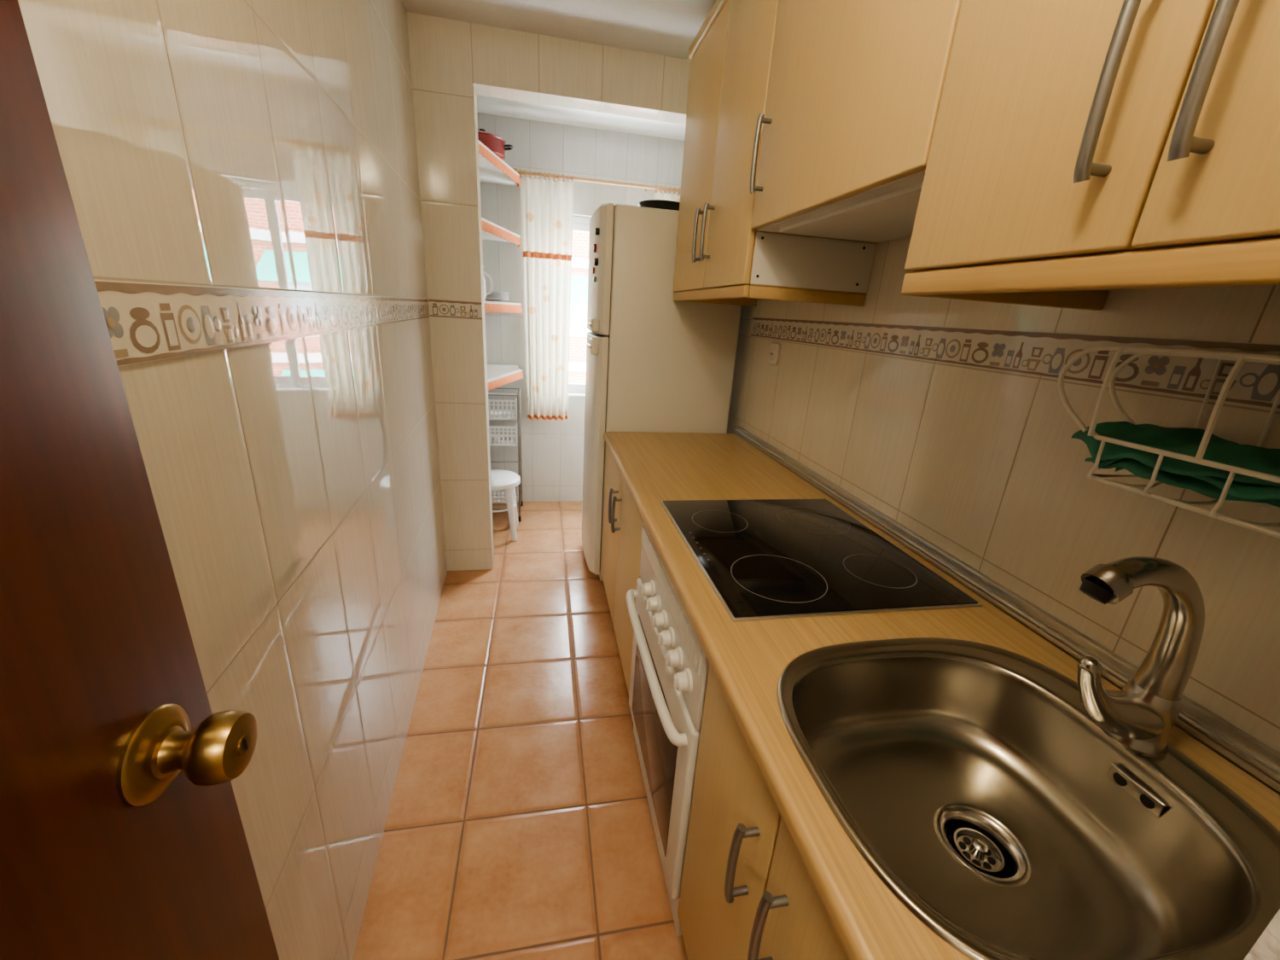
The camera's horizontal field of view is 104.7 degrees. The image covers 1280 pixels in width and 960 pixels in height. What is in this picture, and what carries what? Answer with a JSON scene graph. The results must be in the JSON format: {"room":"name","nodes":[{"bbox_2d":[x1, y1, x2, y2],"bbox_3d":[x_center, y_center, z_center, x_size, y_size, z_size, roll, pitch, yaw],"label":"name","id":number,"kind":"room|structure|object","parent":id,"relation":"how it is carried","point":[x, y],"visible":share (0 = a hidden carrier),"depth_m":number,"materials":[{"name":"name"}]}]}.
{"room":"kitchen","nodes":[
{"label":"kitchen","id":0,"kind":"room"},
{"bbox_2d":[17,0,447,959],"bbox_3d":[-0.785,-0.198,0.982,0.442,2.450,2.840,0,19,-11],"label":"wall","id":1,"kind":"structure","parent":0,"point":[295,485],"depth_m":0.83,"materials":[{"name":"tile"}]},
{"bbox_2d":[94,279,429,366],"bbox_3d":[-0.639,-0.333,0.990,0.005,0.078,2.793,-1,19,-14],"label":"trim","id":2,"kind":"structure","parent":1,"relation":"attached to","point":[145,322],"depth_m":0.64,"materials":[{"name":"beige tile"}]},
{"bbox_2d":[407,11,494,570],"bbox_3d":[-0.899,-0.681,2.386,0.285,2.450,0.120,0,19,-11],"label":"wall","id":3,"kind":"structure","parent":0,"point":[445,96],"depth_m":2.23,"materials":[{"name":"tile"}]},
{"bbox_2d":[428,299,482,319],"bbox_3d":[-0.853,-0.790,2.289,0.231,0.075,0.005,0,19,-11],"label":"trim","id":4,"kind":"structure","parent":3,"relation":"attached to","point":[440,308],"depth_m":2.29,"materials":[{"name":"beige tile"}]},
{"bbox_2d":[352,500,687,959],"bbox_3d":[-0.234,1.069,1.327,2.150,0.100,5.650,0,19,-11],"label":"floor","id":5,"kind":"structure","parent":0,"point":[519,825],"depth_m":1.51,"materials":[{"name":"tile"}]},
{"bbox_2d":[488,387,523,522],"bbox_3d":[-0.991,-0.169,3.335,0.366,0.864,0.324,0,19,-11],"label":"trolley","id":6,"kind":"object","parent":5,"relation":"on","point":[498,439],"visible":0.54,"depth_m":3.21,"materials":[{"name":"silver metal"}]},
{"bbox_2d":[490,469,520,541],"bbox_3d":[-0.907,0.158,3.121,0.304,0.397,0.304,0,19,-11],"label":"plastic stool","id":7,"kind":"object","parent":5,"relation":"on","point":[507,480],"visible":0.59,"depth_m":3.04,"materials":[{"name":"white plastic"}]},
{"bbox_2d":[600,443,642,694],"bbox_3d":[0.195,0.344,2.117,0.679,0.818,0.940,0,19,-11],"label":"base cabinet","id":8,"kind":"object","parent":5,"relation":"on","point":[622,526],"visible":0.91,"depth_m":1.92,"materials":[{"name":"brown wood"}]},
{"bbox_2d":[603,431,1279,959],"bbox_3d":[0.349,0.141,1.408,0.660,0.035,2.188,0,19,-11],"label":"countertop","id":9,"kind":"structure","parent":8,"relation":"on","point":[747,659],"depth_m":0.90,"materials":[{"name":"laminate"}]},
{"bbox_2d":[660,499,982,621],"bbox_3d":[0.394,0.164,1.280,0.561,0.008,0.622,0,19,-11],"label":"cooktop","id":10,"kind":"object","parent":9,"relation":"in","point":[763,559],"visible":1,"depth_m":1.17,"materials":[{"name":"glass"}]},
{"bbox_2d":[776,637,1279,959],"bbox_3d":[0.483,0.471,0.709,0.550,0.210,0.500,0,19,-11],"label":"sink","id":11,"kind":"object","parent":9,"relation":"in","point":[1129,855],"visible":0.9,"depth_m":0.72,"materials":[{"name":"metal"}]},
{"bbox_2d":[1077,556,1204,758],"bbox_3d":[0.652,0.236,0.660,0.230,0.298,0.072,0,19,-11],"label":"mixer tap","id":12,"kind":"object","parent":9,"relation":"on","point":[1140,717],"visible":1,"depth_m":0.66,"materials":[{"name":"silver metal"}]},
{"bbox_2d":[581,203,741,581],"bbox_3d":[0.043,-0.389,2.679,0.705,1.825,0.595,0,19,-11],"label":"refrigerator","id":13,"kind":"object","parent":5,"relation":"on","point":[656,363],"visible":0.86,"depth_m":2.30,"materials":[{"name":"metal"}]},
{"bbox_2d":[637,199,679,210],"bbox_3d":[0.139,-1.265,2.319,0.228,0.072,0.394,12,20,23],"label":"frying pan","id":14,"kind":"object","parent":13,"relation":"on","point":[661,204],"visible":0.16,"depth_m":2.16,"materials":[{"name":"metal"}]},
{"bbox_2d":[626,522,709,936],"bbox_3d":[0.299,0.602,1.381,0.640,0.815,0.614,0,19,-11],"label":"built-in oven","id":15,"kind":"object","parent":5,"relation":"on","point":[669,670],"visible":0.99,"depth_m":1.16,"materials":[{"name":"white metal"}]},
{"bbox_2d":[677,663,938,959],"bbox_3d":[0.454,0.802,0.812,0.679,0.818,0.607,0,19,-11],"label":"base cabinet","id":16,"kind":"object","parent":5,"relation":"on","point":[747,893],"visible":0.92,"depth_m":0.76,"materials":[{"name":"brown wood"}]},
{"bbox_2d":[402,0,715,140],"bbox_3d":[-0.079,-1.341,0.510,2.150,0.100,5.650,0,19,-11],"label":"ceiling","id":17,"kind":"structure","parent":0,"point":[664,27],"depth_m":1.93,"materials":[{"name":"paint"}]},
{"bbox_2d":[477,112,684,501],"bbox_3d":[-0.600,-1.026,3.462,1.770,2.450,0.190,0,19,-11],"label":"wall","id":18,"kind":"structure","parent":0,"point":[552,451],"depth_m":3.17,"materials":[{"name":"tile"}]},
{"bbox_2d":[568,215,590,397],"bbox_3d":[-0.279,-1.164,3.433,0.930,1.170,0.132,0,19,-11],"label":"window","id":19,"kind":"structure","parent":18,"relation":"in","point":[579,224],"depth_m":3.26,"materials":[{"name":"plastic"}]},
{"bbox_2d":[513,168,680,195],"bbox_3d":[-0.215,-1.849,3.086,1.125,0.046,0.112,0,19,-11],"label":"curtain rod","id":20,"kind":"object","parent":18,"relation":"attached to","point":[531,173],"visible":0.87,"depth_m":3.03,"materials":[{"name":"brown wood"}]},
{"bbox_2d":[520,177,574,420],"bbox_3d":[-0.605,-1.120,3.224,0.320,1.470,0.087,0,19,-11],"label":"curtain","id":21,"kind":"object","parent":20,"relation":"hanging from","point":[547,206],"visible":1,"depth_m":3.19,"materials":[{"name":"white fabric"}]},
{"bbox_2d":[654,192,680,202],"bbox_3d":[0.161,-1.122,3.375,0.230,1.470,0.087,0,19,-11],"label":"curtain","id":22,"kind":"object","parent":20,"relation":"hanging from","point":[658,195],"visible":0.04,"depth_m":3.14,"materials":[{"name":"white fabric"}]},
{"bbox_2d":[471,23,691,124],"bbox_3d":[-0.080,-1.746,2.174,1.245,0.200,0.120,0,19,-11],"label":"wall header","id":23,"kind":"structure","parent":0,"point":[509,64],"depth_m":2.09,"materials":[{"name":"tile"}]},
{"bbox_2d":[726,236,1279,873],"bbox_3d":[0.834,-0.139,1.115,0.130,2.450,5.650,0,19,-11],"label":"wall","id":24,"kind":"structure","parent":0,"point":[985,465],"depth_m":0.99,"materials":[{"name":"tile"}]},
{"bbox_2d":[768,342,780,365],"bbox_3d":[0.565,-0.534,2.090,0.018,0.090,0.075,0,19,-11],"label":"wall socket","id":25,"kind":"object","parent":24,"relation":"attached to","point":[775,347],"visible":1,"depth_m":2.07,"materials":[{"name":"plastic"}]},
{"bbox_2d":[672,0,877,306],"bbox_3d":[0.424,-1.102,1.710,0.439,0.920,0.838,0,19,-11],"label":"upper cabinet","id":26,"kind":"object","parent":24,"relation":"attached to","point":[719,258],"visible":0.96,"depth_m":1.49,"materials":[{"name":"brown wood"}]},
{"bbox_2d":[749,0,961,242],"bbox_3d":[0.569,-0.935,0.982,0.439,0.752,0.675,0,19,-11],"label":"upper cabinet","id":27,"kind":"object","parent":24,"relation":"attached to","point":[854,91],"visible":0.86,"depth_m":0.97,"materials":[{"name":"brown wood"}]},
{"bbox_2d":[734,425,1279,792],"bbox_3d":[0.688,0.105,1.462,0.024,0.040,2.186,0,19,-11],"label":"trim","id":28,"kind":"structure","parent":24,"relation":"attached to","point":[1259,759],"depth_m":0.95,"materials":[{"name":"metal"}]},
{"bbox_2d":[750,317,1279,409],"bbox_3d":[0.727,-0.366,1.309,0.005,0.082,2.178,0,19,-11],"label":"trim","id":29,"kind":"structure","parent":24,"relation":"attached to","point":[1036,353],"depth_m":0.95,"materials":[{"name":"beige tile"}]},
{"bbox_2d":[901,0,1279,310],"bbox_3d":[0.687,-0.633,0.386,0.439,0.927,0.666,0,19,-11],"label":"upper cabinet","id":30,"kind":"object","parent":24,"relation":"attached to","point":[1080,151],"depth_m":0.51,"materials":[{"name":"beige wood"}]},
{"bbox_2d":[1057,344,1279,538],"bbox_3d":[0.783,-0.034,0.571,0.176,0.208,0.565,0,19,-11],"label":"wire dish rack","id":31,"kind":"object","parent":24,"relation":"attached to","point":[1109,379],"visible":0.94,"depth_m":0.66,"materials":[{"name":"silver metal"}]},
{"bbox_2d":[1070,421,1279,506],"bbox_3d":[0.780,0.017,0.568,0.139,0.082,0.495,0,19,-11],"label":"cloth","id":32,"kind":"object","parent":31,"relation":"in","point":[1206,480],"visible":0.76,"depth_m":0.65,"materials":[{"name":"green fabric"}]},
{"bbox_2d":[1243,908,1279,959],"bbox_3d":[0.660,0.196,0.092,0.610,2.450,0.400,0,19,-11],"label":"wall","id":33,"kind":"structure","parent":0,"point":[1267,946],"depth_m":0.25,"materials":[{"name":"beige tile"}]},
{"bbox_3d":[-1.239,-0.827,2.752,0.240,2.450,1.020,0,19,-11],"label":"wall","id":34,"kind":"structure","parent":0,"visible":0},
{"bbox_2d":[478,140,520,187],"bbox_3d":[-0.865,-1.656,2.600,0.440,0.058,0.900,0,19,-11],"label":"corner shelf","id":35,"kind":"object","parent":34,"relation":"attached to","point":[493,169],"visible":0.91,"depth_m":2.70,"materials":[{"name":"white wood"}]},
{"bbox_2d":[477,128,512,160],"bbox_3d":[-0.806,-1.727,2.533,0.248,0.125,0.228,14,21,28],"label":"cooking pot","id":36,"kind":"object","parent":35,"relation":"on","point":[497,144],"visible":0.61,"depth_m":2.47,"materials":[{"name":"red metal"}]},
{"bbox_2d":[481,217,521,247],"bbox_3d":[-0.884,-1.354,2.703,0.440,0.058,0.900,0,19,-11],"label":"corner shelf","id":37,"kind":"object","parent":34,"relation":"attached to","point":[491,231],"visible":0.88,"depth_m":2.73,"materials":[{"name":"white wood"}]},
{"bbox_2d":[484,300,522,313],"bbox_3d":[-0.907,-0.995,2.824,0.440,0.058,0.900,0,19,-11],"label":"corner shelf","id":38,"kind":"object","parent":34,"relation":"attached to","point":[490,306],"visible":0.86,"depth_m":2.76,"materials":[{"name":"white wood"}]},
{"bbox_2d":[482,265,493,299],"bbox_3d":[-0.843,-1.026,2.571,0.119,0.170,0.096,11,20,20],"label":"jug","id":39,"kind":"object","parent":38,"relation":"on","point":[485,293],"visible":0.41,"depth_m":2.58,"materials":[{"name":"plastic"}]},
{"bbox_2d":[484,290,508,302],"bbox_3d":[-0.864,-1.063,2.862,0.204,0.052,0.204,0,19,-11],"label":"plate stack","id":40,"kind":"object","parent":38,"relation":"on","point":[494,296],"visible":0.69,"depth_m":2.80,"materials":[{"name":"white ceramic"}]},
{"bbox_2d":[486,363,523,390],"bbox_3d":[-0.932,-0.616,2.952,0.440,0.058,0.900,0,19,-11],"label":"corner shelf","id":41,"kind":"object","parent":34,"relation":"attached to","point":[498,375],"visible":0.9,"depth_m":2.99,"materials":[{"name":"white wood"}]},
{"label":"outside","id":42,"kind":"structure","parent":0,"visible":0},
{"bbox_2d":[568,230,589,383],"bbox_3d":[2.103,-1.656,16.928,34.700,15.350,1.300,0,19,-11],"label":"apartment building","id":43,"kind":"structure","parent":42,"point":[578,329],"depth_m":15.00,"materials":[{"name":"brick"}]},
{"bbox_3d":[0.041,0.283,-0.281,1.970,2.450,0.120,0,19,-11],"label":"wall","id":44,"kind":"structure","parent":0,"visible":0},
{"bbox_3d":[0.051,0.472,-0.212,0.705,2.050,0.140,0,19,-11],"label":"doorframe","id":45,"kind":"object","parent":44,"relation":"attached to","visible":0},
{"bbox_2d":[0,0,279,959],"bbox_3d":[-0.343,0.328,0.156,0.094,2.022,0.740,0,19,-11],"label":"door","id":46,"kind":"structure","parent":45,"relation":"attached to","point":[123,836],"depth_m":0.36,"materials":[{"name":"brown wood"}]}
]}

